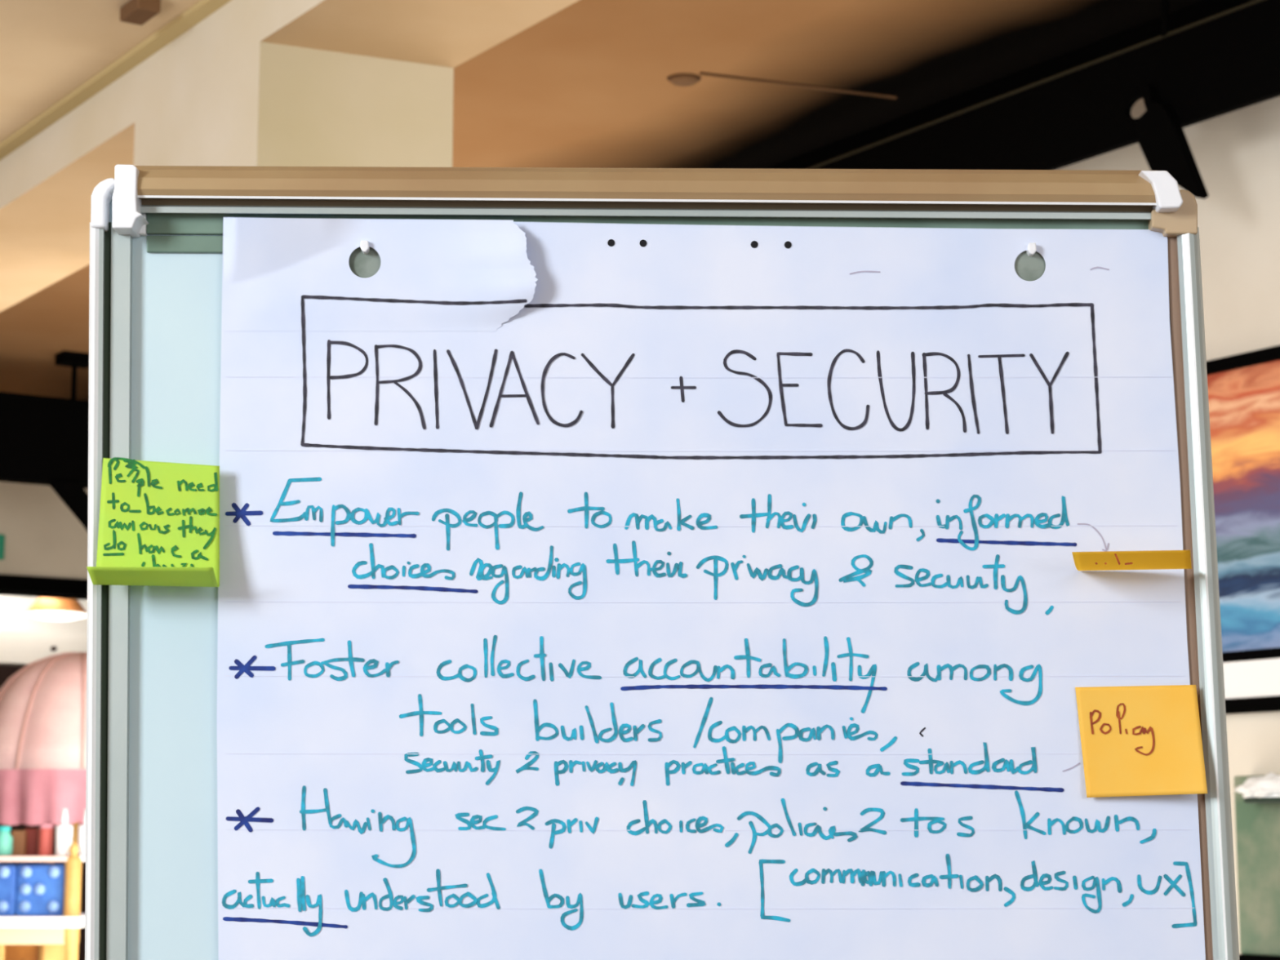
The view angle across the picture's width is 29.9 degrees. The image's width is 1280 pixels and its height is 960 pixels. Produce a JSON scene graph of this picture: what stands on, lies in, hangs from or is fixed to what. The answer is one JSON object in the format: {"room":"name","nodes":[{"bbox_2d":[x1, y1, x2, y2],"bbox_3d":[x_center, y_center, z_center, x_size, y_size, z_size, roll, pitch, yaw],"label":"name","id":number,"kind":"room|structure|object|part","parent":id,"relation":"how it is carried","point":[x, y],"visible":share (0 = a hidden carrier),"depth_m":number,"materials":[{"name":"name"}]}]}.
{"room":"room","nodes":[
{"label":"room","id":0,"kind":"room"},
{"bbox_2d":[0,664,85,959],"bbox_3d":[-4.451,1.903,10.433,9.000,2.321,0.100,6,-10,-33],"label":"wall partition","id":1,"kind":"structure","parent":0,"point":[6,671],"depth_m":11.50,"materials":[{"name":"brown"}]},
{"bbox_2d":[0,630,86,666],"bbox_3d":[-4.440,0.676,10.600,9.000,0.154,0.440,6,-10,-33],"label":"trim","id":2,"kind":"structure","parent":1,"relation":"on","point":[22,648],"depth_m":11.42,"materials":[{"name":"white"}]},
{"bbox_3d":[-2.794,0.804,11.441,0.026,0.025,0.030,6,-10,-34],"label":"knob","id":3,"kind":"part","parent":2,"relation":"part of","materials":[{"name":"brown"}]},
{"bbox_2d":[0,595,87,634],"bbox_3d":[-5.366,1.621,11.864,11.000,3.300,0.100,6,-10,-33],"label":"wall","id":4,"kind":"structure","parent":0,"point":[13,609],"depth_m":13.27,"materials":[{"name":"white paint"}]},
{"bbox_2d":[0,481,88,599],"bbox_3d":[-4.687,-0.117,9.452,9.200,0.875,0.150,6,-10,-33],"label":"wall","id":5,"kind":"structure","parent":0,"point":[43,537],"depth_m":10.67,"materials":[{"name":"beige paint"}]},
{"bbox_2d":[0,534,4,559],"bbox_3d":[-2.840,0.293,10.527,0.100,0.110,0.030,6,-10,-33],"label":"exit sign","id":6,"kind":"object","parent":5,"relation":"attached to","point":[2,536],"visible":1,"depth_m":10.54,"materials":[{"name":"teal plastic"}]},
{"bbox_2d":[0,573,87,599],"bbox_3d":[-4.684,0.280,9.389,9.200,0.071,0.200,6,-10,-33],"label":"trim","id":7,"kind":"structure","parent":5,"relation":"attached to","point":[38,585],"depth_m":10.63,"materials":[{"name":"black metal"}]},
{"bbox_2d":[0,0,231,160],"bbox_3d":[-1.866,-0.741,6.333,0.038,0.012,18.000,6,-10,-33],"label":"trim","id":8,"kind":"structure","parent":5,"relation":"attached to","point":[202,10],"depth_m":5.27,"materials":[{"name":"brown wood"}]},
{"bbox_2d":[0,0,200,142],"bbox_3d":[-4.762,-1.082,4.431,7.000,0.100,18.000,6,-10,-33],"label":"ceiling","id":9,"kind":"structure","parent":0,"point":[49,49],"depth_m":5.12,"materials":[{"name":"beige paint"}]},
{"bbox_2d":[120,0,160,25],"bbox_3d":[-1.012,-0.952,4.861,0.050,0.030,0.100,6,-10,-33],"label":"bracket","id":10,"kind":"object","parent":9,"relation":"attached to","point":[139,12],"visible":1,"depth_m":4.84,"materials":[{"name":"brown"}]},
{"bbox_2d":[0,0,1204,400],"bbox_3d":[2.253,-0.485,10.286,10.803,0.100,20.000,6,-10,-33],"label":"ceiling","id":11,"kind":"structure","parent":0,"point":[586,85],"depth_m":6.23,"materials":[{"name":"brown paint"}]},
{"bbox_2d":[0,350,88,531],"bbox_3d":[-4.443,-0.309,8.290,8.300,0.838,0.120,6,-10,-33],"label":"girder","id":12,"kind":"object","parent":11,"relation":"hanging from","point":[44,440],"visible":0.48,"depth_m":9.60,"materials":[{"name":"black metal"}]},
{"bbox_3d":[-2.299,-0.490,9.763,0.130,0.045,0.100,6,-10,-33],"label":"ceiling plate","id":13,"kind":"part","parent":12,"relation":"part of","materials":[{"name":"black metal"}]},
{"bbox_3d":[-2.299,-0.410,9.751,0.022,0.207,0.022,0,-8,0],"label":"hanging rod","id":14,"kind":"part","parent":12,"relation":"part of","materials":[{"name":"black metal"}]},
{"bbox_2d":[24,597,87,620],"bbox_3d":[-2.970,0.367,12.269,0.319,0.700,0.319,0,-8,0],"label":"pendant lamp","id":15,"kind":"object","parent":11,"relation":"hanging from","point":[43,608],"visible":0.63,"depth_m":12.12,"materials":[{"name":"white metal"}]},
{"bbox_2d":[25,610,87,620],"bbox_3d":[-2.970,0.696,12.220,0.315,0.034,0.315,0,-8,0],"label":"diffuser","id":16,"kind":"object","parent":15,"relation":"attached to","point":[41,615],"depth_m":12.13,"materials":[{"name":"white plastic"}]},
{"bbox_2d":[0,0,578,311],"bbox_3d":[-1.686,-0.822,6.466,0.394,0.464,18.000,6,-10,-33],"label":"ceiling beam","id":17,"kind":"structure","parent":11,"relation":"attached to","point":[47,184],"depth_m":5.06,"materials":[{"name":"paint"}]},
{"bbox_2d":[666,71,896,98],"bbox_3d":[0.381,-1.029,6.265,0.629,0.012,0.107,2,-9,-11],"label":"ceiling rose","id":18,"kind":"object","parent":11,"relation":"attached to","point":[683,79],"visible":1,"depth_m":6.23,"materials":[{"name":"brown metal"}]},
{"bbox_2d":[806,0,1279,199],"bbox_3d":[1.267,-0.892,5.257,0.150,0.580,9.300,6,-10,-33],"label":"girder","id":19,"kind":"object","parent":11,"relation":"hanging from","point":[1228,61],"visible":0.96,"depth_m":5.43,"materials":[{"name":"black metal"}]},
{"bbox_3d":[1.169,-1.078,5.350,0.018,0.185,0.018,0,-8,0],"label":"hanging rod","id":20,"kind":"part","parent":19,"relation":"part of","materials":[{"name":"black metal"}]},
{"bbox_2d":[1057,96,1279,954],"bbox_3d":[0.903,0.695,6.172,0.150,3.450,11.600,6,-10,-33],"label":"wall","id":21,"kind":"structure","parent":0,"point":[1236,153],"depth_m":5.49,"materials":[{"name":"paint"}]},
{"bbox_2d":[767,0,1254,168],"bbox_3d":[0.834,-0.984,6.376,0.010,0.064,11.600,6,-10,-33],"label":"trim","id":22,"kind":"structure","parent":21,"relation":"attached to","point":[1206,9],"depth_m":6.17,"materials":[{"name":"black metal"}]},
{"bbox_2d":[1206,345,1279,662],"bbox_3d":[1.587,0.011,5.074,0.030,0.696,1.250,6,-10,-33],"label":"framed painting","id":23,"kind":"object","parent":21,"relation":"attached to","point":[1244,388],"visible":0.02,"depth_m":5.40,"materials":[{"name":"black paint"}]},
{"bbox_2d":[1222,657,1279,698],"bbox_3d":[1.550,0.403,5.072,0.030,0.082,5.000,6,-10,-33],"label":"trim","id":24,"kind":"structure","parent":21,"relation":"attached to","point":[1257,677],"depth_m":5.33,"materials":[{"name":"white paint"}]},
{"bbox_2d":[1225,695,1279,714],"bbox_3d":[1.549,0.459,5.063,0.032,0.032,5.000,6,-10,-33],"label":"trim","id":25,"kind":"structure","parent":21,"relation":"attached to","point":[1263,704],"depth_m":5.32,"materials":[{"name":"black metal"}]},
{"bbox_2d":[1234,774,1279,959],"bbox_3d":[1.550,0.811,4.973,0.070,0.409,0.800,6,-10,-33],"label":"board","id":26,"kind":"object","parent":21,"relation":"attached to","point":[1257,824],"visible":0.88,"depth_m":5.24,"materials":[{"name":"green metal"}]},
{"bbox_3d":[1.550,1.003,4.945,0.070,0.020,0.800,6,-10,-33],"label":"rail","id":27,"kind":"part","parent":26,"relation":"part of","materials":[{"name":"black metal"}]},
{"bbox_2d":[1244,796,1279,803],"bbox_3d":[1.434,0.676,5.079,0.070,0.012,0.350,6,-10,-33],"label":"ledge","id":28,"kind":"object","parent":26,"relation":"attached to","point":[1246,800],"visible":1,"depth_m":5.16,"materials":[{"name":"grey"}]},
{"bbox_2d":[1234,772,1279,798],"bbox_3d":[1.369,0.657,5.171,0.077,0.056,0.229,6,-10,-33],"label":"crumpled napkin","id":29,"kind":"object","parent":28,"relation":"on","point":[1268,785],"visible":0.96,"depth_m":5.17,"materials":[{"name":"white paper"}]},
{"bbox_3d":[0.000,2.395,5.709,18.000,0.050,20.000,0,-8,0],"label":"floor","id":30,"kind":"structure","parent":0,"visible":0},
{"bbox_2d":[0,841,85,959],"bbox_3d":[-2.058,1.893,7.563,0.711,1.491,0.380,0,-8,0],"label":"display stand","id":31,"kind":"object","parent":30,"relation":"on","point":[21,937],"visible":0.91,"depth_m":7.47,"materials":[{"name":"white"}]},
{"bbox_2d":[0,826,13,855],"bbox_3d":[-2.013,1.142,7.595,0.056,0.094,0.056,0,-8,0],"label":"jar","id":32,"kind":"object","parent":31,"relation":"on","point":[6,838],"visible":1,"depth_m":7.58,"materials":[{"name":"teal glass"}]},
{"bbox_3d":[-2.013,1.103,7.601,0.040,0.015,0.040,0,-8,0],"label":"lid","id":33,"kind":"part","parent":32,"relation":"part of","materials":[{"name":"teal plastic"}]},
{"bbox_2d":[0,863,29,915],"bbox_3d":[-2.040,1.301,7.623,0.164,0.160,0.236,0,-8,0],"label":"box","id":34,"kind":"object","parent":31,"relation":"on","point":[7,871],"visible":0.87,"depth_m":7.52,"materials":[{"name":"blue"}]},
{"bbox_2d":[11,830,26,855],"bbox_3d":[-1.976,1.159,7.663,0.041,0.080,0.100,0,-8,0],"label":"carton","id":35,"kind":"object","parent":31,"relation":"on","point":[20,837],"visible":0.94,"depth_m":7.62,"materials":[{"name":"brown cardboard"}]},
{"bbox_2d":[24,828,39,855],"bbox_3d":[-1.944,1.165,7.713,0.044,0.086,0.120,0,-8,0],"label":"box","id":36,"kind":"object","parent":31,"relation":"on","point":[33,834],"visible":0.61,"depth_m":7.66,"materials":[{"name":"red cardboard"}]},
{"bbox_2d":[0,855,68,861],"bbox_3d":[-2.060,1.211,7.680,0.536,0.017,0.350,0,-8,0],"label":"shelf","id":37,"kind":"object","parent":31,"relation":"attached to","point":[2,858],"depth_m":7.51,"materials":[{"name":"white"}]},
{"bbox_2d":[15,863,65,915],"bbox_3d":[-1.881,1.301,7.623,0.156,0.160,0.236,0,-8,0],"label":"box","id":38,"kind":"object","parent":31,"relation":"on","point":[40,887],"visible":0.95,"depth_m":7.52,"materials":[{"name":"blue"}]},
{"bbox_2d":[0,913,84,928],"bbox_3d":[-2.024,1.401,7.637,0.572,0.034,0.380,0,-8,0],"label":"shelf","id":39,"kind":"object","parent":31,"relation":"attached to","point":[68,920],"depth_m":7.45,"materials":[{"name":"white paint"}]},
{"bbox_2d":[38,823,53,855],"bbox_3d":[-1.884,1.141,7.615,0.045,0.101,0.045,0,-8,0],"label":"tin","id":40,"kind":"object","parent":31,"relation":"on","point":[46,832],"visible":0.97,"depth_m":7.60,"materials":[{"name":"red metal"}]},
{"bbox_3d":[-1.884,1.098,7.621,0.045,0.015,0.045,0,-8,0],"label":"lid","id":41,"kind":"part","parent":40,"relation":"part of","materials":[{"name":"pink metal"}]},
{"bbox_3d":[-1.925,1.943,7.697,0.040,1.431,0.040,0,-8,0],"label":"post","id":42,"kind":"part","parent":31,"relation":"part of","materials":[{"name":"wood"}]},
{"bbox_2d":[55,808,72,855],"bbox_3d":[-1.819,1.113,7.579,0.053,0.147,0.053,0,-8,0],"label":"bottle","id":43,"kind":"object","parent":31,"relation":"on","point":[64,833],"visible":1,"depth_m":7.56,"materials":[{"name":"white plastic"}]},
{"bbox_3d":[-1.819,1.065,7.586,0.020,0.051,0.020,0,-8,0],"label":"lid","id":44,"kind":"part","parent":43,"relation":"part of","materials":[{"name":"white plastic"}]},
{"bbox_3d":[-1.776,1.873,7.425,0.052,1.491,0.052,0,-8,0],"label":"post","id":45,"kind":"part","parent":31,"relation":"part of","materials":[{"name":"yellow wood"}]},
{"bbox_2d":[77,808,85,855],"bbox_3d":[-1.762,1.121,7.638,0.053,0.147,0.053,0,-8,0],"label":"bottle","id":46,"kind":"object","parent":31,"relation":"on","point":[82,828],"visible":0.32,"depth_m":7.61,"materials":[{"name":"white plastic"}]},
{"bbox_3d":[-1.762,1.074,7.645,0.020,0.051,0.020,0,-8,0],"label":"lid","id":47,"kind":"part","parent":46,"relation":"part of","materials":[{"name":"white plastic"}]},
{"bbox_2d":[0,652,86,844],"bbox_3d":[-2.004,1.687,8.444,0.759,2.160,0.775,0,-8,0],"label":"canopy","id":48,"kind":"object","parent":30,"relation":"on","point":[43,704],"visible":0.55,"depth_m":8.22,"materials":[{"name":"pink fabric"}]},
{"bbox_2d":[133,41,453,167],"bbox_3d":[-0.736,0.698,4.796,0.394,3.036,0.707,6,-10,-33],"label":"pillar","id":49,"kind":"structure","parent":30,"relation":"on","point":[271,104],"depth_m":4.75,"materials":[{"name":"paint"}]},
{"bbox_2d":[84,164,1239,959],"bbox_3d":[0.000,0.780,1.627,0.866,1.951,0.874,0,-8,0],"label":"whiteboard","id":50,"kind":"object","parent":30,"relation":"on","point":[156,260],"visible":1,"depth_m":1.57,"materials":[{"name":"metal"}]},
{"bbox_3d":[-0.340,0.268,1.526,0.052,0.889,0.027,0,-8,0],"label":"rail","id":51,"kind":"part","parent":50,"relation":"part of","materials":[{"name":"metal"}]},
{"bbox_2d":[86,457,219,586],"bbox_3d":[-0.308,0.025,1.529,0.080,0.086,0.036,0,-8,0],"label":"sticky note","id":52,"kind":"object","parent":50,"relation":"attached to","point":[159,522],"visible":1,"depth_m":1.54,"materials":[{"name":"green paper"}]},
{"bbox_3d":[-0.001,-0.191,1.590,0.693,0.042,0.035,0,-8,0],"label":"rail","id":53,"kind":"part","parent":50,"relation":"part of","materials":[{"name":"beige metal"}]},
{"bbox_2d":[217,217,1205,959],"bbox_3d":[0.043,0.183,1.527,0.638,0.725,0.013,0,-8,0],"label":"chart paper","id":54,"kind":"object","parent":50,"relation":"attached to","point":[586,591],"visible":1,"depth_m":1.55,"materials":[{"name":"white paper"}]},
{"bbox_2d":[1071,550,1191,570],"bbox_3d":[0.312,0.052,1.518,0.072,0.009,0.065,-2,-9,14],"label":"sticky note","id":55,"kind":"object","parent":54,"relation":"attached to","point":[1156,559],"visible":1,"depth_m":1.51,"materials":[{"name":"yellow paper"}]},
{"bbox_2d":[1075,684,1207,797],"bbox_3d":[0.319,0.166,1.529,0.080,0.071,0.009,-2,-9,10],"label":"sticky note","id":56,"kind":"object","parent":54,"relation":"attached to","point":[1136,740],"visible":1,"depth_m":1.53,"materials":[{"name":"orange paper"}]},
{"bbox_3d":[0.368,0.269,1.526,0.043,0.886,0.027,0,-8,0],"label":"rail","id":57,"kind":"part","parent":50,"relation":"part of","materials":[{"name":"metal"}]}
]}

